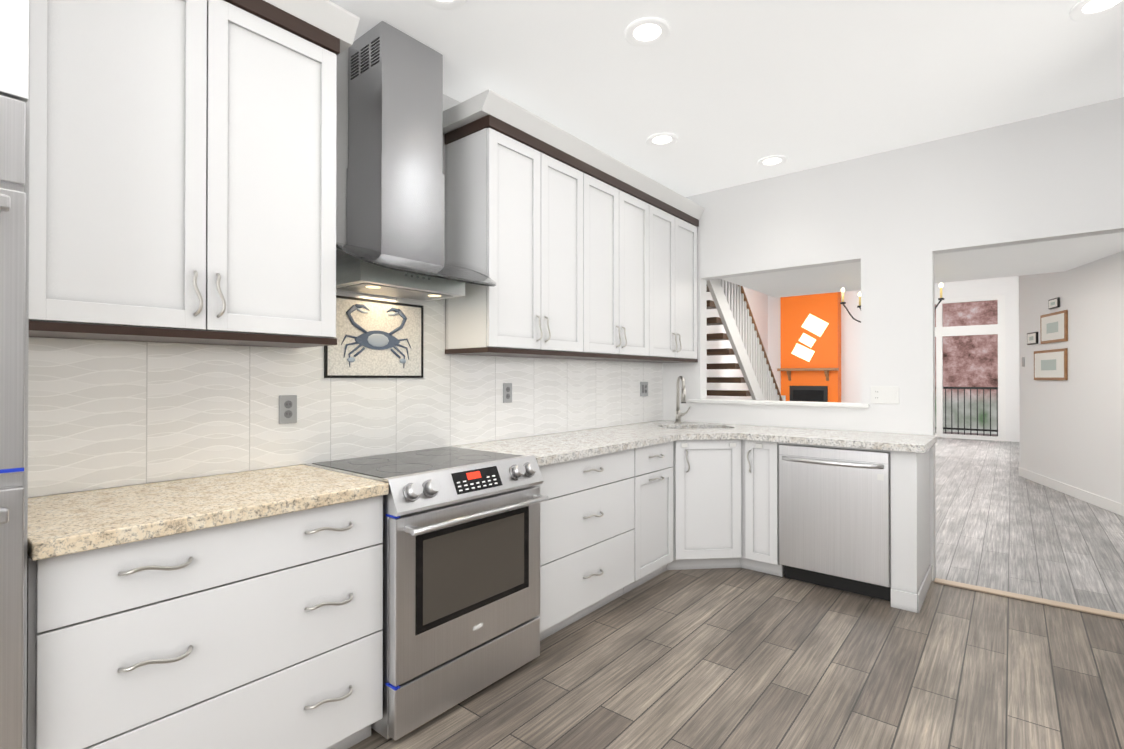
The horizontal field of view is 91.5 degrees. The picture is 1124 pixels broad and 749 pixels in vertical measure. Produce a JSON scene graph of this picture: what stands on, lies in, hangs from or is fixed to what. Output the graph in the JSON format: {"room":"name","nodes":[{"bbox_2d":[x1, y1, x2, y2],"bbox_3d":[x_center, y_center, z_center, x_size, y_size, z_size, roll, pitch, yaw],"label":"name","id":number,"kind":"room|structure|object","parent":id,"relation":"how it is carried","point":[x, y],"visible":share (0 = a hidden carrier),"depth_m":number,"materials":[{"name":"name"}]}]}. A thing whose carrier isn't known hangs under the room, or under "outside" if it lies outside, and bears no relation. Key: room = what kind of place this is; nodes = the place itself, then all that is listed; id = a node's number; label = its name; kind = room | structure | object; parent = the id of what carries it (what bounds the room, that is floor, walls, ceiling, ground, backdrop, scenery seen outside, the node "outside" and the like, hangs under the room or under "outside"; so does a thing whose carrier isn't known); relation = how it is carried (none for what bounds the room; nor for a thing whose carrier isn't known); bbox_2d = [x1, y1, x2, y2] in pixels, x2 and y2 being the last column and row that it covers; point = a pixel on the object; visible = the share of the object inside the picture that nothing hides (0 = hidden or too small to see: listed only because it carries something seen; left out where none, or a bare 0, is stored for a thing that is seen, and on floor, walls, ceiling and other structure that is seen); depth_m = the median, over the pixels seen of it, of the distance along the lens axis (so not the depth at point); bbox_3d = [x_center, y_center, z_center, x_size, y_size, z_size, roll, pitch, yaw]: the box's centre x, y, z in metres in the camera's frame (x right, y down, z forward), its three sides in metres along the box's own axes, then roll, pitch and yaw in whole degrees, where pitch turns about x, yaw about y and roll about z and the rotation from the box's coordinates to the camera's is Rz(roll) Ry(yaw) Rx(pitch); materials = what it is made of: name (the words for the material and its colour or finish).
{"room":"kitchen","nodes":[
{"label":"kitchen","id":0,"kind":"room"},
{"bbox_2d":[28,49,659,497],"bbox_3d":[-1.057,-0.096,2.453,0.120,2.780,6.110,0,0,39],"label":"wall","id":1,"kind":"structure","parent":0,"point":[342,153],"depth_m":2.44,"materials":[{"name":"white paint"}]},
{"bbox_2d":[29,0,359,347],"bbox_3d":[-1.218,-0.737,1.849,0.397,1.248,0.924,0,0,39],"label":"upper cabinet","id":2,"kind":"object","parent":1,"relation":"attached to","point":[182,171],"visible":0.92,"depth_m":1.70,"materials":[{"name":"white wood"}]},
{"bbox_2d":[28,290,662,496],"bbox_3d":[-0.404,-0.036,3.146,0.008,0.833,3.966,0,0,39],"label":"backsplash","id":3,"kind":"structure","parent":1,"relation":"attached to","point":[104,414],"depth_m":2.19,"materials":[{"name":"tile"}]},
{"bbox_2d":[279,395,296,423],"bbox_3d":[-1.127,0.143,2.251,0.008,0.116,0.072,0,0,39],"label":"electrical outlet plate","id":4,"kind":"object","parent":3,"relation":"attached to","point":[287,408],"visible":1,"depth_m":2.25,"materials":[{"name":"grey plastic"}]},
{"bbox_2d":[324,295,422,377],"bbox_3d":[-0.864,-0.166,2.567,0.015,0.364,0.512,0,0,39],"label":"picture frame","id":5,"kind":"object","parent":3,"relation":"attached to","point":[379,339],"visible":1,"depth_m":2.56,"materials":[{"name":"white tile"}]},
{"bbox_2d":[503,383,511,402],"bbox_3d":[-0.321,0.108,3.232,0.008,0.116,0.072,0,0,39],"label":"electrical outlet plate","id":6,"kind":"object","parent":3,"relation":"attached to","point":[507,392],"visible":1,"depth_m":3.23,"materials":[{"name":"grey plastic"}]},
{"bbox_2d":[640,382,647,395],"bbox_3d":[0.667,0.117,4.433,0.008,0.116,0.118,0,0,39],"label":"electrical outlet plate","id":7,"kind":"object","parent":3,"relation":"attached to","point":[643,388],"visible":1,"depth_m":4.43,"materials":[{"name":"grey plastic"}]},
{"bbox_2d":[336,21,495,301],"bbox_3d":[-0.670,-0.926,2.432,0.489,1.114,0.758,0,0,39],"label":"range hood","id":8,"kind":"object","parent":1,"relation":"attached to","point":[394,246],"visible":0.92,"depth_m":2.38,"materials":[{"name":"metal"}]},
{"bbox_2d":[443,109,590,356],"bbox_3d":[-0.225,-0.701,3.104,0.336,1.137,0.826,0,0,39],"label":"upper cabinet","id":9,"kind":"object","parent":1,"relation":"attached to","point":[572,246],"depth_m":2.86,"materials":[{"name":"white wood"}]},
{"bbox_2d":[591,165,654,360],"bbox_3d":[0.242,-0.698,3.673,0.336,1.137,0.884,0,0,39],"label":"upper cabinet","id":10,"kind":"object","parent":1,"relation":"attached to","point":[622,213],"depth_m":3.59,"materials":[{"name":"white wood"}]},
{"bbox_2d":[643,197,698,360],"bbox_3d":[0.714,-0.695,4.247,0.336,1.137,0.838,0,0,39],"label":"upper cabinet","id":11,"kind":"object","parent":1,"relation":"attached to","point":[675,228],"depth_m":4.16,"materials":[{"name":"white wood"}]},
{"bbox_2d":[329,0,1123,196],"bbox_3d":[0.295,-1.542,1.350,3.620,0.100,6.110,0,0,39],"label":"ceiling","id":12,"kind":"structure","parent":0,"point":[729,93],"depth_m":2.67,"materials":[{"name":"white paint"}]},
{"bbox_2d":[423,0,466,9],"bbox_3d":[-0.462,-1.479,2.114,0.196,0.015,0.196,0,0,39],"label":"recessed light","id":13,"kind":"object","parent":12,"relation":"in","point":[447,4],"visible":0.94,"depth_m":2.18,"materials":[{"name":"white plastic"}]},
{"bbox_2d":[625,17,669,47],"bbox_3d":[0.369,-1.478,2.369,0.196,0.015,0.196,0,0,39],"label":"recessed light","id":14,"kind":"object","parent":12,"relation":"in","point":[645,32],"visible":0.98,"depth_m":2.36,"materials":[{"name":"white plastic"}]},
{"bbox_2d":[646,132,677,147],"bbox_3d":[0.629,-1.472,3.441,0.196,0.015,0.196,0,0,39],"label":"recessed light","id":15,"kind":"object","parent":12,"relation":"in","point":[662,140],"visible":0.98,"depth_m":3.44,"materials":[{"name":"white plastic"}]},
{"bbox_2d":[757,155,786,167],"bbox_3d":[1.453,-1.470,3.783,0.196,0.015,0.196,0,0,39],"label":"recessed light","id":16,"kind":"object","parent":12,"relation":"in","point":[772,161],"visible":1,"depth_m":3.78,"materials":[{"name":"white plastic"}]},
{"bbox_2d":[1069,0,1123,20],"bbox_3d":[2.159,-1.479,2.184,0.196,0.015,0.196,0,0,39],"label":"recessed light","id":17,"kind":"object","parent":12,"relation":"in","point":[1083,10],"visible":0.98,"depth_m":2.21,"materials":[{"name":"white plastic"}]},
{"bbox_2d":[348,431,1123,748],"bbox_3d":[3.056,1.366,6.489,6.340,0.100,17.580,0,0,39],"label":"floor","id":18,"kind":"structure","parent":0,"point":[728,658],"depth_m":2.49,"materials":[{"name":"grey wood"}]},
{"bbox_2d":[0,0,29,748],"bbox_3d":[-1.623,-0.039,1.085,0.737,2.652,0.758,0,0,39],"label":"refrigerator","id":19,"kind":"object","parent":18,"relation":"on","point":[14,150],"visible":1,"depth_m":1.17,"materials":[{"name":"silver metal"}]},
{"bbox_2d":[26,495,382,748],"bbox_3d":[-1.130,0.853,1.749,0.649,0.874,0.893,0,0,39],"label":"base cabinet","id":20,"kind":"object","parent":18,"relation":"on","point":[264,633],"visible":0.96,"depth_m":1.51,"materials":[{"name":"white wood"}]},
{"bbox_2d":[27,465,388,560],"bbox_3d":[-1.128,0.394,1.751,0.637,0.040,0.894,0,0,39],"label":"countertop","id":21,"kind":"structure","parent":20,"relation":"on","point":[67,523],"depth_m":1.59,"materials":[{"name":"stone"}]},
{"bbox_2d":[304,446,548,739],"bbox_3d":[-0.562,0.831,2.357,0.736,0.925,0.758,0,0,39],"label":"range","id":22,"kind":"object","parent":18,"relation":"on","point":[461,572],"visible":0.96,"depth_m":2.10,"materials":[{"name":"silver metal"}]},
{"bbox_2d":[535,449,634,640],"bbox_3d":[-0.077,0.860,3.024,0.641,0.874,0.877,0,0,39],"label":"base cabinet","id":23,"kind":"object","parent":18,"relation":"on","point":[587,538],"visible":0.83,"depth_m":2.81,"materials":[{"name":"white wood"}]},
{"bbox_2d":[623,441,672,593],"bbox_3d":[0.351,0.863,3.545,0.641,0.874,0.468,0,0,39],"label":"base cabinet","id":24,"kind":"object","parent":18,"relation":"on","point":[653,477],"visible":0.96,"depth_m":3.35,"materials":[{"name":"white wood"}]},
{"bbox_2d":[663,439,784,576],"bbox_3d":[1.005,0.865,3.931,1.161,0.874,0.955,0,0,39],"label":"base cabinet","id":25,"kind":"object","parent":18,"relation":"on","point":[725,503],"visible":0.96,"depth_m":3.58,"materials":[{"name":"white wood"}]},
{"bbox_2d":[450,420,721,465],"bbox_3d":[0.383,0.404,3.571,0.660,0.040,2.304,0,0,39],"label":"countertop","id":26,"kind":"structure","parent":25,"relation":"on","point":[546,449],"depth_m":3.17,"materials":[{"name":"stone"}]},
{"bbox_2d":[674,376,689,422],"bbox_3d":[0.957,0.200,4.362,0.136,0.377,0.175,0,0,39],"label":"faucet","id":27,"kind":"object","parent":26,"relation":"on","point":[679,415],"visible":1,"depth_m":4.38,"materials":[{"name":"silver metal"}]},
{"bbox_2d":[686,428,741,439],"bbox_3d":[0.989,0.404,3.531,0.208,0.040,0.289,0,0,39],"label":"countertop","id":28,"kind":"structure","parent":25,"relation":"on","point":[699,433],"depth_m":3.57,"materials":[{"name":"stone"}]},
{"bbox_2d":[682,424,936,452],"bbox_3d":[1.565,0.404,3.481,1.281,0.040,0.943,0,0,39],"label":"countertop","id":29,"kind":"structure","parent":25,"relation":"on","point":[825,437],"depth_m":3.38,"materials":[{"name":"stone"}]},
{"bbox_2d":[707,279,785,400],"bbox_3d":[2.091,-0.614,7.522,0.910,3.960,3.225,0,0,39],"label":"staircase","id":30,"kind":"structure","parent":18,"relation":"on","point":[747,350],"depth_m":7.26,"materials":[{"name":"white wood"}]},
{"bbox_2d":[779,444,890,600],"bbox_3d":[1.776,0.871,3.468,0.608,0.858,0.673,0,0,39],"label":"dishwasher","id":31,"kind":"object","parent":18,"relation":"on","point":[834,518],"visible":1,"depth_m":3.24,"materials":[{"name":"metal"}]},
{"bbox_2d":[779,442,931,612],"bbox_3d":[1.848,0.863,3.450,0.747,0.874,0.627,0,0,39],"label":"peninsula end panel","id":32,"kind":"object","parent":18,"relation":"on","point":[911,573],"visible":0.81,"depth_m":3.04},
{"bbox_2d":[707,280,766,399],"bbox_3d":[2.123,-0.364,10.261,0.120,3.400,9.990,0,0,39],"label":"wall","id":33,"kind":"structure","parent":0,"point":[765,310],"depth_m":12.18,"materials":[{"name":"white paint"}]},
{"bbox_2d":[780,292,840,401],"bbox_3d":[5.985,-0.347,13.189,1.290,3.398,0.318,0,0,39],"label":"wall","id":34,"kind":"structure","parent":0,"point":[796,311],"depth_m":12.99,"materials":[{"name":"orange paint"}]},
{"bbox_2d":[777,368,838,380],"bbox_3d":[5.820,0.001,12.986,1.330,0.300,0.198,0,0,39],"label":"mantel shelf","id":35,"kind":"object","parent":34,"relation":"attached to","point":[825,370],"visible":1,"depth_m":12.87,"materials":[{"name":"brown wood"}]},
{"bbox_2d":[790,386,827,401],"bbox_3d":[5.871,0.811,13.044,0.970,1.080,0.038,0,0,39],"label":"fireplace insert","id":36,"kind":"object","parent":34,"relation":"attached to","point":[810,393],"visible":0.29,"depth_m":13.01,"materials":[{"name":"black metal"}]},
{"bbox_2d":[791,314,828,361],"bbox_3d":[5.907,-0.876,13.043,0.846,1.157,0.002,0,0,39],"label":"decal","id":37,"kind":"object","parent":34,"relation":"attached to","point":[815,325],"visible":1,"depth_m":13.05,"materials":[{"name":"white paper"}]},
{"bbox_2d":[840,288,860,322],"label":"chandelier","id":38,"kind":"object","parent":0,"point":[842,290],"depth_m":6.52,"materials":[{"name":"black"}]},
{"bbox_2d":[767,276,1018,441],"bbox_3d":[7.655,-0.354,12.103,6.090,3.400,0.120,0,0,39],"label":"wall","id":39,"kind":"structure","parent":0,"point":[1007,286],"depth_m":11.66,"materials":[{"name":"white paint"}]},
{"bbox_2d":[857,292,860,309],"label":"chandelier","id":40,"kind":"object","parent":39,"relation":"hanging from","point":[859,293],"depth_m":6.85,"materials":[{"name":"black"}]},
{"bbox_2d":[935,295,1005,440],"bbox_3d":[8.285,-0.132,11.584,1.720,2.950,0.088,0,0,39],"label":"window frame","id":41,"kind":"structure","parent":39,"relation":"in","point":[941,331],"depth_m":11.33,"materials":[{"name":"white wood"}]},
{"bbox_2d":[662,97,1123,580],"bbox_3d":[2.197,-0.089,3.656,3.380,2.780,0.120,0,0,39],"label":"wall","id":42,"kind":"structure","parent":0,"point":[894,221],"depth_m":3.56,"materials":[{"name":"white paint"}]},
{"bbox_2d":[687,399,869,407],"bbox_3d":[1.593,0.214,4.141,1.320,0.026,0.175,0,0,39],"label":"sill","id":43,"kind":"structure","parent":42,"relation":"attached to","point":[803,403],"depth_m":4.04,"materials":[{"name":"white"}]},
{"bbox_2d":[871,386,898,403],"bbox_3d":[2.136,0.135,3.620,0.164,0.116,0.008,0,0,39],"label":"switch plate","id":44,"kind":"object","parent":42,"relation":"attached to","point":[884,394],"visible":1,"depth_m":3.62,"materials":[{"name":"white plastic"}]},
{"bbox_2d":[934,578,1123,619],"bbox_3d":[2.695,1.292,3.152,0.910,0.012,0.075,0,0,39],"label":"trim","id":45,"kind":"structure","parent":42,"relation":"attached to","point":[1038,600],"depth_m":3.13,"materials":[{"name":"beige wood"}]},
{"bbox_2d":[721,232,1123,297],"bbox_3d":[4.526,-1.650,8.294,6.100,1.050,9.990,0,0,39],"label":"ceiling","id":46,"kind":"structure","parent":0,"point":[1061,255],"depth_m":5.82,"materials":[{"name":"white paint"}]},
{"bbox_2d":[935,283,943,308],"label":"chandelier","id":47,"kind":"object","parent":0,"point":[940,285],"depth_m":6.20,"materials":[{"name":"black"}]},
{"bbox_2d":[1019,310,1019,466],"bbox_3d":[4.903,-0.393,4.896,1.210,3.400,5.030,0,0,39],"label":"wall","id":48,"kind":"structure","parent":0,"point":[1019,388],"depth_m":7.12,"materials":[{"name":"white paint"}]},
{"bbox_2d":[1018,251,1123,516],"bbox_3d":[5.402,-0.390,5.485,0.132,3.400,3.507,0,0,21],"label":"wall","id":49,"kind":"structure","parent":0,"point":[1072,435],"depth_m":5.74,"materials":[{"name":"white paint"}]},
{"bbox_2d":[1022,357,1024,366],"bbox_3d":[5.918,-0.161,7.019,0.006,0.120,0.070,0,0,21],"label":"switch plate","id":50,"kind":"object","parent":49,"relation":"attached to","point":[1023,361],"visible":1,"depth_m":7.00,"materials":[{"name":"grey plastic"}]},
{"bbox_2d":[1027,332,1037,344],"bbox_3d":[5.808,-0.445,6.753,0.023,0.145,0.250,0,0,21],"label":"picture frame","id":51,"kind":"object","parent":49,"relation":"attached to","point":[1032,337],"visible":1,"depth_m":6.73,"materials":[{"name":"black"}]},
{"bbox_2d":[1034,348,1067,379],"bbox_3d":[5.655,-0.110,6.344,0.023,0.350,0.760,0,0,21],"label":"picture frame","id":52,"kind":"object","parent":49,"relation":"attached to","point":[1051,364],"visible":1,"depth_m":6.28,"materials":[{"name":"white paper"}]},
{"bbox_2d":[1040,310,1067,343],"bbox_3d":[5.621,-0.535,6.257,0.023,0.340,0.590,0,0,21],"label":"picture frame","id":53,"kind":"object","parent":49,"relation":"attached to","point":[1054,327],"visible":1,"depth_m":6.21,"materials":[{"name":"brown wood"}]},
{"bbox_2d":[1048,297,1059,308],"bbox_3d":[5.616,-0.811,6.244,0.023,0.110,0.220,0,0,21],"label":"picture frame","id":54,"kind":"object","parent":49,"relation":"attached to","point":[1053,303],"visible":1,"depth_m":6.21,"materials":[{"name":"black"}]},
{"label":"outside","id":55,"kind":"structure","parent":0,"visible":0},
{"bbox_2d":[935,300,997,433],"bbox_3d":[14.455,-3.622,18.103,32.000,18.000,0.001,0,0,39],"label":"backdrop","id":56,"kind":"structure","parent":55,"point":[970,360],"depth_m":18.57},
{"bbox_3d":[8.793,1.397,12.194,2.720,0.099,1.480,0,0,39],"label":"floor","id":57,"kind":"structure","parent":0,"visible":0},
{"bbox_2d":[935,387,997,435],"bbox_3d":[8.910,0.812,12.347,2.729,1.070,0.040,0,0,39],"label":"balcony railing","id":58,"kind":"object","parent":57,"relation":"on","point":[964,428],"visible":0.31,"depth_m":12.18,"materials":[{"name":"black metal"}]}
]}

